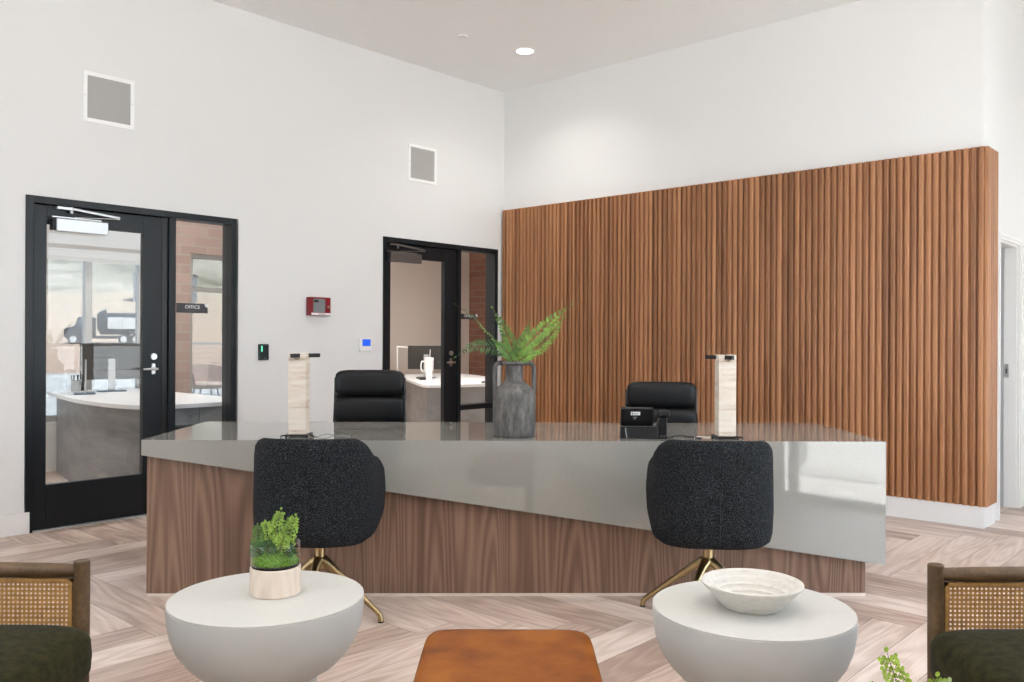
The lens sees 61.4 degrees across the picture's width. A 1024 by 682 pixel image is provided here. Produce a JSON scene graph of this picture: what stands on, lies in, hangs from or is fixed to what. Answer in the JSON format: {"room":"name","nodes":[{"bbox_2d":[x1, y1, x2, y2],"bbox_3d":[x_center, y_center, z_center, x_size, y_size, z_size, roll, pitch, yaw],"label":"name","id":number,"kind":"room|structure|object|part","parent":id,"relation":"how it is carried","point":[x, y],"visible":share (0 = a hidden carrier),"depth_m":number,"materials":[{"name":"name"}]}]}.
{"room":"lobby","nodes":[
{"label":"lobby","id":0,"kind":"room"},
{"bbox_2d":[175,221,222,392],"bbox_3d":[-3.402,-0.644,9.025,0.160,3.723,0.930,0,0,42],"label":"brick wall","id":1,"kind":"structure","parent":0,"point":[191,238],"depth_m":8.93,"materials":[{"name":"brown brick"}]},
{"bbox_2d":[190,254,221,395],"bbox_3d":[-3.249,-0.067,9.194,0.080,1.670,0.470,0,0,42],"label":"window","id":2,"kind":"structure","parent":1,"relation":"in","point":[205,270],"depth_m":9.18,"materials":[{"name":"clear glass"}]},
{"bbox_2d":[0,0,503,515],"bbox_3d":[-2.492,-0.640,6.142,0.131,3.723,15.000,0,0,42],"label":"wall","id":3,"kind":"structure","parent":0,"point":[297,136],"depth_m":6.63,"materials":[{"name":"white paint"}]},
{"bbox_2d":[0,512,29,537],"bbox_3d":[-5.275,1.142,2.996,0.020,0.135,6.612,0,0,42],"label":"baseboard","id":4,"kind":"structure","parent":3,"relation":"attached to","point":[18,523],"depth_m":5.37,"materials":[{"name":"white paint"}]},
{"bbox_2d":[83,70,133,129],"bbox_3d":[-2.709,-1.611,5.798,0.010,0.333,0.336,0,0,43],"label":"air vent","id":5,"kind":"object","parent":3,"relation":"attached to","point":[107,100],"visible":1,"depth_m":5.79,"materials":[{"name":"white metal"}]},
{"bbox_2d":[24,194,236,532],"bbox_3d":[-2.595,0.154,5.979,0.184,2.135,1.455,0,0,42],"label":"door","id":6,"kind":"structure","parent":3,"relation":"in","point":[61,505],"depth_m":5.88,"materials":[{"name":"black metal"}]},
{"bbox_3d":[-2.806,-0.821,5.672,0.424,0.082,0.064,0,0,-44],"label":"closer arm","id":7,"kind":"part","parent":6,"relation":"part of","materials":[{"name":"silver metal"}]},
{"bbox_3d":[-2.514,0.202,5.989,0.063,0.076,0.110,0,0,42],"label":"handle","id":8,"kind":"part","parent":6,"relation":"part of","materials":[{"name":"silver metal"}]},
{"bbox_2d":[176,303,207,312],"bbox_3d":[-2.323,-0.232,6.264,0.008,0.070,0.238,0,0,43],"label":"sign","id":9,"kind":"object","parent":6,"relation":"attached to","point":[180,307],"visible":1,"depth_m":6.26,"materials":[{"name":"grey plastic"}]},
{"bbox_2d":[258,344,268,359],"bbox_3d":[-1.920,0.093,6.659,0.024,0.124,0.086,0,0,42],"label":"card reader","id":10,"kind":"object","parent":3,"relation":"attached to","point":[263,349],"visible":1,"depth_m":6.65,"materials":[{"name":"black plastic"}]},
{"bbox_2d":[306,297,330,315],"bbox_3d":[-1.572,-0.273,7.013,0.058,0.149,0.204,0,0,42],"label":"panel","id":11,"kind":"object","parent":3,"relation":"attached to","point":[315,306],"visible":1,"depth_m":6.98,"materials":[{"name":"red plastic"}]},
{"bbox_2d":[359,338,370,350],"bbox_3d":[-1.258,0.039,7.384,0.023,0.110,0.124,0,0,42],"label":"thermostat","id":12,"kind":"object","parent":3,"relation":"attached to","point":[364,343],"visible":1,"depth_m":7.37,"materials":[{"name":"white plastic"}]},
{"bbox_2d":[408,143,436,184],"bbox_3d":[-0.817,-1.602,7.870,0.009,0.333,0.341,0,0,42],"label":"air vent","id":13,"kind":"object","parent":3,"relation":"attached to","point":[422,161],"visible":1,"depth_m":7.87,"materials":[{"name":"white metal"}]},
{"bbox_2d":[411,147,433,181],"bbox_3d":[-0.818,-1.602,7.871,0.004,0.281,0.289,0,0,42],"label":"grille","id":14,"kind":"object","parent":13,"relation":"attached to","point":[422,161],"depth_m":7.87,"materials":[{"name":"grey metal"}]},
{"bbox_2d":[382,236,497,421],"bbox_3d":[-0.663,0.163,8.095,0.184,2.135,1.455,0,0,42],"label":"door","id":15,"kind":"structure","parent":3,"relation":"in","point":[401,250],"depth_m":8.15,"materials":[{"name":"black metal"}]},
{"bbox_3d":[-0.948,-0.812,7.693,0.070,0.082,0.421,0,0,42],"label":"closer arm","id":16,"kind":"part","parent":15,"relation":"part of","materials":[{"name":"brown metal"}]},
{"bbox_2d":[461,314,476,318],"bbox_3d":[-0.423,-0.227,8.344,0.008,0.052,0.245,0,0,42],"label":"sign","id":17,"kind":"object","parent":15,"relation":"attached to","point":[463,316],"visible":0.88,"depth_m":8.34,"materials":[{"name":"grey"}]},
{"bbox_3d":[-0.381,0.646,8.444,0.132,0.050,0.465,0,0,42],"label":"rail","id":18,"kind":"part","parent":15,"relation":"part of","materials":[{"name":"black metal"}]},
{"bbox_2d":[46,252,468,471],"bbox_3d":[-5.106,-0.651,7.974,1.261,3.723,14.180,0,0,42],"label":"wall","id":19,"kind":"structure","parent":0,"point":[415,289],"depth_m":12.71,"materials":[{"name":"beige paint"}]},
{"bbox_2d":[46,259,139,421],"bbox_3d":[-4.358,-0.187,7.980,0.080,1.900,1.900,0,0,42],"label":"window","id":20,"kind":"structure","parent":19,"relation":"in","point":[87,302],"depth_m":8.24,"materials":[{"name":"clear glass"}]},
{"bbox_2d":[47,225,140,264],"bbox_3d":[-4.248,-1.039,7.903,0.062,0.595,1.930,0,0,42],"label":"roller shade","id":21,"kind":"object","parent":19,"relation":"attached to","point":[117,247],"visible":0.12,"depth_m":8.21,"materials":[{"name":"fabric"}]},
{"bbox_2d":[469,253,485,375],"bbox_3d":[0.638,-0.626,12.432,3.730,3.723,0.150,0,0,42],"label":"brick wall","id":22,"kind":"structure","parent":0,"point":[477,262],"depth_m":13.40,"materials":[{"name":"brown brick"}]},
{"bbox_2d":[0,471,1023,681],"bbox_3d":[-1.419,1.227,5.155,10.198,0.001,14.998,0,0,42],"label":"floor","id":23,"kind":"structure","parent":0,"point":[642,661],"depth_m":3.87,"materials":[{"name":"brown wood"}]},
{"bbox_2d":[0,559,91,681],"bbox_3d":[-1.530,0.876,2.040,0.836,0.700,0.708,0,0,0],"label":"lounge chair","id":24,"kind":"object","parent":23,"relation":"on","point":[28,653],"visible":1,"depth_m":2.35,"materials":[{"name":"green fabric"}]},
{"bbox_3d":[-1.556,0.767,2.370,0.697,0.228,0.012,0,0,0],"label":"cane panel","id":25,"kind":"part","parent":24,"relation":"part of","materials":[{"name":"beige wicker"}]},
{"bbox_3d":[-1.558,0.627,2.370,0.730,0.049,0.043,0,0,0],"label":"arm rail","id":26,"kind":"part","parent":24,"relation":"part of","materials":[{"name":"brown wood"}]},
{"bbox_2d":[0,624,91,681],"bbox_3d":[-1.502,0.838,2.035,0.780,0.176,0.636,0,0,0],"label":"seat cushion","id":27,"kind":"object","parent":24,"relation":"on","point":[28,653],"depth_m":2.16,"materials":[{"name":"green fabric"}]},
{"bbox_3d":[-1.184,0.917,2.370,0.043,0.622,0.043,0,0,0],"label":"post","id":28,"kind":"part","parent":24,"relation":"part of","materials":[{"name":"brown wood"}]},
{"bbox_2d":[47,388,221,480],"bbox_3d":[-3.208,0.846,7.294,2.331,0.745,1.015,0,0,42],"label":"curved desk","id":29,"kind":"object","parent":23,"relation":"on","point":[98,434],"visible":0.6,"depth_m":6.75,"materials":[{"name":"white laminate"}]},
{"bbox_2d":[70,375,80,391],"bbox_3d":[-3.988,0.395,7.883,0.090,0.150,0.090,0,0,42],"label":"pen cup","id":30,"kind":"object","parent":29,"relation":"on","point":[75,384],"visible":0.94,"depth_m":7.85,"materials":[{"name":"grey"}]},
{"bbox_2d":[73,343,95,394],"bbox_3d":[-3.737,0.251,7.537,0.170,0.440,0.360,0,0,-28],"label":"monitor","id":31,"kind":"object","parent":29,"relation":"on","point":[83,361],"visible":1,"depth_m":7.43,"materials":[{"name":"grey"}]},
{"bbox_2d":[80,343,139,391],"bbox_3d":[-3.679,0.251,7.918,0.520,0.440,0.170,0,0,-34],"label":"monitor","id":32,"kind":"object","parent":29,"relation":"on","point":[110,361],"visible":0.78,"depth_m":7.91,"materials":[{"name":"grey plastic"}]},
{"bbox_2d":[165,570,363,681],"bbox_3d":[-0.745,1.003,2.622,0.578,0.453,0.578,0,0,0],"label":"pedestal table","id":33,"kind":"object","parent":23,"relation":"on","point":[219,632],"visible":0.92,"depth_m":2.43,"materials":[{"name":"white paint"}]},
{"bbox_2d":[249,507,300,599],"bbox_3d":[-0.727,0.644,2.650,0.152,0.266,0.152,0,0,0],"label":"potted fern","id":34,"kind":"object","parent":33,"relation":"on","point":[275,574],"visible":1,"depth_m":2.61,"materials":[{"name":"green plant"}]},
{"bbox_2d":[250,563,300,599],"bbox_3d":[-0.727,0.735,2.650,0.152,0.084,0.152,0,0,0],"label":"pot","id":35,"kind":"object","parent":34,"relation":"on","point":[267,582],"depth_m":2.59,"materials":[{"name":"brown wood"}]},
{"bbox_2d":[250,540,300,568],"bbox_3d":[-0.727,0.653,2.650,0.150,0.066,0.150,0,0,0],"label":"glass bowl","id":36,"kind":"object","parent":34,"relation":"on","point":[280,554],"depth_m":2.61,"materials":[{"name":"clear glass"}]},
{"bbox_2d":[253,438,385,622],"bbox_3d":[-0.846,0.818,3.800,0.580,0.822,0.581,0,0,1],"label":"tub chair","id":37,"kind":"object","parent":23,"relation":"on","point":[335,488],"visible":0.7,"depth_m":3.54,"materials":[{"name":"grey fabric"}]},
{"bbox_3d":[-0.992,1.086,3.817,0.291,0.280,0.048,0,0,6],"label":"leg","id":38,"kind":"part","parent":37,"relation":"part of","materials":[{"name":"gold metal"}]},
{"bbox_3d":[-0.864,1.087,3.655,0.048,0.280,0.291,0,0,6],"label":"leg","id":39,"kind":"part","parent":37,"relation":"part of","materials":[{"name":"gold metal"}]},
{"bbox_3d":[-0.846,0.933,3.800,0.150,0.148,0.150,0,0,1],"label":"post","id":40,"kind":"part","parent":37,"relation":"part of","materials":[{"name":"gold metal"}]},
{"bbox_3d":[-0.703,1.087,3.783,0.288,0.280,0.072,0,0,1],"label":"leg","id":41,"kind":"part","parent":37,"relation":"part of","materials":[{"name":"gold metal"}]},
{"bbox_2d":[333,370,405,421],"bbox_3d":[-0.917,0.711,5.380,0.614,1.035,0.599,0,0,-3],"label":"office chair","id":42,"kind":"object","parent":23,"relation":"on","point":[359,395],"visible":0.24,"depth_m":5.57,"materials":[{"name":"black leather"}]},
{"bbox_2d":[404,373,484,421],"bbox_3d":[-0.872,0.857,10.962,1.578,0.745,3.127,0,0,-26],"label":"office desk","id":43,"kind":"object","parent":23,"relation":"on","point":[423,397],"visible":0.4,"depth_m":9.55,"materials":[{"name":"white laminate"}]},
{"bbox_2d":[396,346,407,370],"bbox_3d":[-1.398,0.279,11.385,0.372,0.405,0.139,0,0,-10],"label":"desk lamp","id":44,"kind":"object","parent":43,"relation":"on","point":[397,346],"visible":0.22,"depth_m":11.36,"materials":[{"name":"white plastic"}]},
{"bbox_2d":[408,346,440,377],"bbox_3d":[-1.093,0.278,10.970,0.470,0.410,0.170,0,0,2],"label":"monitor","id":45,"kind":"object","parent":43,"relation":"on","point":[416,354],"visible":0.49,"depth_m":10.97,"materials":[{"name":"grey plastic"}]},
{"bbox_2d":[420,350,433,380],"bbox_3d":[-1.005,0.298,10.293,0.137,0.370,0.130,0,0,42],"label":"tumbler","id":46,"kind":"object","parent":43,"relation":"on","point":[429,361],"visible":1,"depth_m":10.26,"materials":[{"name":"white plastic"}]},
{"bbox_2d":[425,360,433,380],"bbox_3d":[-0.990,0.359,10.291,0.110,0.250,0.110,0,0,42],"label":"cup","id":47,"kind":"object","parent":46,"relation":"on","point":[429,364],"depth_m":10.25,"materials":[{"name":"white ceramic"}]},
{"bbox_2d":[413,629,601,681],"bbox_3d":[-0.011,1.021,2.172,0.465,0.426,0.538,0,0,0],"label":"leather ottoman","id":48,"kind":"object","parent":23,"relation":"on","point":[448,655],"visible":1,"depth_m":2.20,"materials":[{"name":"brown leather"}]},
{"bbox_2d":[141,421,885,595],"bbox_3d":[0.012,0.857,4.566,3.548,0.753,0.920,0,0,-1],"label":"reception desk","id":49,"kind":"object","parent":23,"relation":"on","point":[561,510],"visible":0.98,"depth_m":4.13,"materials":[{"name":"brown wood"}]},
{"bbox_2d":[280,353,319,437],"bbox_3d":[-1.047,0.270,4.250,0.165,0.412,0.176,0,0,0],"label":"lamp","id":50,"kind":"object","parent":49,"relation":"on","point":[299,363],"visible":1,"depth_m":4.21,"materials":[{"name":"beige stone"}]},
{"bbox_3d":[-1.050,0.468,4.250,0.112,0.014,0.112,0,0,0],"label":"plate","id":51,"kind":"part","parent":50,"relation":"part of","materials":[{"name":"black metal"}]},
{"bbox_2d":[493,360,535,437],"bbox_3d":[0.012,0.291,4.310,0.218,0.378,0.215,0,0,0],"label":"clay vase","id":52,"kind":"object","parent":49,"relation":"on","point":[514,400],"visible":0.95,"depth_m":4.23,"materials":[{"name":"grey ceramic"}]},
{"bbox_2d":[454,339,511,360],"bbox_3d":[-0.142,0.087,4.236,0.340,0.191,0.073,0,0,-37],"label":"frond","id":53,"kind":"object","parent":52,"relation":"in","point":[481,342],"visible":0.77,"depth_m":4.23,"materials":[{"name":"green plant"}]},
{"bbox_2d":[458,306,513,361],"bbox_3d":[-0.132,0.004,4.222,0.343,0.357,0.040,0,0,-34],"label":"frond","id":54,"kind":"object","parent":52,"relation":"in","point":[458,306],"visible":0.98,"depth_m":4.21,"materials":[{"name":"green plant"}]},
{"bbox_3d":[-0.066,0.189,4.310,0.062,0.173,0.015,0,0,0],"label":"handle","id":55,"kind":"part","parent":52,"relation":"part of","materials":[{"name":"grey ceramic"}]},
{"bbox_2d":[491,306,518,355],"bbox_3d":[-0.037,0.007,4.294,0.152,0.352,0.046,0,0,-16],"label":"frond","id":56,"kind":"object","parent":52,"relation":"in","point":[495,314],"visible":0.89,"depth_m":4.29,"materials":[{"name":"green plant"}]},
{"bbox_2d":[493,340,516,361],"bbox_3d":[-0.038,0.091,4.253,0.153,0.185,0.037,0,0,-36],"label":"frond","id":57,"kind":"object","parent":52,"relation":"in","point":[503,351],"visible":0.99,"depth_m":4.25,"materials":[{"name":"green plant"}]},
{"bbox_2d":[513,320,530,358],"bbox_3d":[0.042,0.039,4.354,0.100,0.289,0.049,0,0,-31],"label":"frond","id":58,"kind":"object","parent":52,"relation":"in","point":[528,329],"visible":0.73,"depth_m":4.36,"materials":[{"name":"green plant"}]},
{"bbox_2d":[516,348,540,362],"bbox_3d":[0.072,0.112,4.255,0.165,0.144,0.024,0,0,36],"label":"frond","id":59,"kind":"object","parent":52,"relation":"in","point":[524,353],"visible":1,"depth_m":4.25,"materials":[{"name":"green plant"}]},
{"bbox_3d":[0.091,0.189,4.310,0.062,0.173,0.015,0,0,0],"label":"handle","id":60,"kind":"part","parent":52,"relation":"part of","materials":[{"name":"grey ceramic"}]},
{"bbox_2d":[520,316,564,361],"bbox_3d":[0.133,0.033,4.250,0.272,0.303,0.026,0,0,23],"label":"frond","id":61,"kind":"object","parent":52,"relation":"in","point":[547,332],"visible":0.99,"depth_m":4.24,"materials":[{"name":"green plant"}]},
{"bbox_2d":[515,303,573,361],"bbox_3d":[0.160,-0.003,4.370,0.320,0.374,0.046,0,0,-16],"label":"frond","id":62,"kind":"object","parent":52,"relation":"in","point":[559,312],"visible":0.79,"depth_m":4.36,"materials":[{"name":"green plant"}]},
{"bbox_2d":[619,407,669,438],"bbox_3d":[0.654,0.406,4.269,0.238,0.154,0.171,0,0,5],"label":"desk phone","id":63,"kind":"object","parent":49,"relation":"on","point":[636,422],"visible":1,"depth_m":4.21,"materials":[{"name":"black plastic"}]},
{"bbox_2d":[668,435,701,438],"bbox_3d":[0.831,0.476,4.245,0.200,0.016,0.095,0,0,0],"label":"power cord","id":64,"kind":"object","parent":49,"relation":"on","point":[675,435],"visible":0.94,"depth_m":4.26,"materials":[{"name":"black plastic"}]},
{"bbox_2d":[705,355,742,439],"bbox_3d":[1.052,0.279,4.250,0.164,0.412,0.178,0,0,0],"label":"lamp","id":65,"kind":"object","parent":49,"relation":"on","point":[725,371],"visible":1,"depth_m":4.21,"materials":[{"name":"beige stone"}]},
{"bbox_3d":[1.051,0.478,4.250,0.112,0.014,0.112,0,0,0],"label":"plate","id":66,"kind":"part","parent":65,"relation":"part of","materials":[{"name":"black metal"}]},
{"bbox_2d":[625,381,697,422],"bbox_3d":[0.956,0.754,5.380,0.614,0.967,0.599,0,0,4],"label":"office chair","id":67,"kind":"object","parent":23,"relation":"on","point":[680,398],"visible":0.22,"depth_m":5.58,"materials":[{"name":"black leather"}]},
{"bbox_2d":[640,439,773,606],"bbox_3d":[0.869,0.826,3.787,0.543,0.822,0.548,0,0,-2],"label":"tub chair","id":68,"kind":"object","parent":23,"relation":"on","point":[709,496],"visible":0.85,"depth_m":3.54,"materials":[{"name":"grey fabric"}]},
{"bbox_3d":[0.733,1.094,3.909,0.332,0.281,0.048,0,0,40],"label":"leg","id":69,"kind":"part","parent":68,"relation":"part of","materials":[{"name":"gold metal"}]},
{"bbox_3d":[0.763,1.094,3.662,0.048,0.281,0.332,0,0,36],"label":"leg","id":70,"kind":"part","parent":68,"relation":"part of","materials":[{"name":"gold metal"}]},
{"bbox_3d":[0.864,0.941,3.800,0.150,0.148,0.150,0,0,4],"label":"post","id":71,"kind":"part","parent":68,"relation":"part of","materials":[{"name":"gold metal"}]},
{"bbox_3d":[1.001,1.095,3.700,0.332,0.281,0.048,0,0,36],"label":"leg","id":72,"kind":"part","parent":68,"relation":"part of","materials":[{"name":"gold metal"}]},
{"bbox_2d":[652,581,857,681],"bbox_3d":[0.705,1.010,2.534,0.578,0.453,0.578,0,0,0],"label":"pedestal table","id":73,"kind":"object","parent":23,"relation":"on","point":[813,638],"visible":0.84,"depth_m":2.34,"materials":[{"name":"white paint"}]},
{"bbox_2d":[701,568,803,614],"bbox_3d":[0.704,0.745,2.530,0.292,0.076,0.292,0,0,0],"label":"stone bowl","id":74,"kind":"object","parent":73,"relation":"on","point":[750,591],"visible":1,"depth_m":2.57,"materials":[{"name":"stone"}]},
{"bbox_2d":[870,647,951,681],"bbox_3d":[0.773,0.908,1.620,0.281,0.656,0.256,0,0,0],"label":"potted fern","id":75,"kind":"object","parent":23,"relation":"on","point":[896,662],"visible":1,"depth_m":1.63,"materials":[{"name":"green plant"}]},
{"bbox_2d":[927,562,1023,681],"bbox_3d":[1.517,0.890,2.040,0.822,0.700,0.708,0,0,0],"label":"lounge chair","id":76,"kind":"object","parent":23,"relation":"on","point":[962,655],"visible":1,"depth_m":2.35,"materials":[{"name":"green fabric"}]},
{"bbox_3d":[1.164,0.927,2.370,0.043,0.622,0.043,0,0,0],"label":"post","id":77,"kind":"part","parent":76,"relation":"part of","materials":[{"name":"brown wood"}]},
{"bbox_2d":[930,629,1023,681],"bbox_3d":[1.496,0.852,2.035,0.780,0.176,0.636,0,0,0],"label":"seat cushion","id":78,"kind":"object","parent":76,"relation":"on","point":[966,655],"depth_m":2.16,"materials":[{"name":"green fabric"}]},
{"bbox_3d":[1.540,0.641,2.370,0.730,0.049,0.043,0,0,0],"label":"arm rail","id":79,"kind":"part","parent":76,"relation":"part of","materials":[{"name":"brown wood"}]},
{"bbox_3d":[1.537,0.781,2.370,0.697,0.228,0.012,0,0,0],"label":"cane panel","id":80,"kind":"part","parent":76,"relation":"part of","materials":[{"name":"beige wicker"}]},
{"bbox_2d":[212,0,1023,92],"bbox_3d":[-1.402,-2.571,5.154,10.600,0.150,15.400,0,0,42],"label":"ceiling","id":81,"kind":"structure","parent":0,"point":[568,37],"depth_m":6.85,"materials":[{"name":"white paint"}]},
{"bbox_2d":[458,34,467,38],"bbox_3d":[-0.402,-2.487,7.066,0.088,0.010,0.088,0,0,42],"label":"cap","id":82,"kind":"object","parent":81,"relation":"attached to","point":[461,36],"visible":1,"depth_m":7.05,"materials":[{"name":"white paint"}]},
{"bbox_2d":[514,47,535,54],"bbox_3d":[0.112,-2.486,7.425,0.184,0.006,0.184,0,0,42],"label":"recessed light","id":83,"kind":"object","parent":81,"relation":"in","point":[524,50],"visible":1,"depth_m":7.43,"materials":[{"name":"white paint"}]},
{"bbox_2d":[517,49,532,53],"bbox_3d":[0.112,-2.486,7.425,0.142,0.001,0.142,0,0,42],"label":"diffuser","id":84,"kind":"object","parent":83,"relation":"attached to","point":[522,51],"depth_m":7.43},
{"bbox_2d":[504,0,993,209],"bbox_3d":[1.612,-0.621,7.303,4.365,3.723,0.250,0,0,42],"label":"wall","id":85,"kind":"structure","parent":0,"point":[862,81],"depth_m":6.79,"materials":[{"name":"white paint"}]},
{"bbox_2d":[502,146,998,506],"bbox_3d":[1.607,-0.095,7.258,4.383,2.385,0.290,0,0,42],"label":"panel","id":86,"kind":"object","parent":85,"relation":"attached to","point":[860,298],"visible":0.69,"depth_m":6.53,"materials":[{"name":"brown wood"}]},
{"bbox_2d":[886,495,994,528],"bbox_3d":[1.602,1.169,7.272,4.366,0.143,0.289,0,0,42],"label":"baseboard","id":87,"kind":"structure","parent":85,"relation":"attached to","point":[932,511],"depth_m":5.87,"materials":[{"name":"white paint"}]},
{"bbox_2d":[994,0,1023,240],"bbox_3d":[4.511,-0.608,7.364,0.166,3.723,3.750,0,0,42],"label":"wall","id":88,"kind":"structure","parent":0,"point":[1008,19],"depth_m":6.23,"materials":[{"name":"white paint"}]},
{"bbox_2d":[1000,248,1008,506],"bbox_3d":[3.507,0.279,6.273,0.070,1.940,0.540,0,0,42],"label":"door","id":89,"kind":"structure","parent":88,"relation":"in","point":[1002,249],"depth_m":6.46,"materials":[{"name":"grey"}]},
{"bbox_3d":[3.703,0.230,6.454,0.025,0.100,0.010,0,0,42],"label":"strike plate","id":90,"kind":"part","parent":89,"relation":"part of","materials":[{"name":"silver metal"}]},
{"bbox_2d":[995,232,1023,520],"bbox_3d":[3.566,0.252,6.320,0.203,1.995,0.802,0,0,42],"label":"trim","id":91,"kind":"structure","parent":88,"relation":"attached to","point":[1014,247],"depth_m":6.43,"materials":[{"name":"white paint"}]}
]}

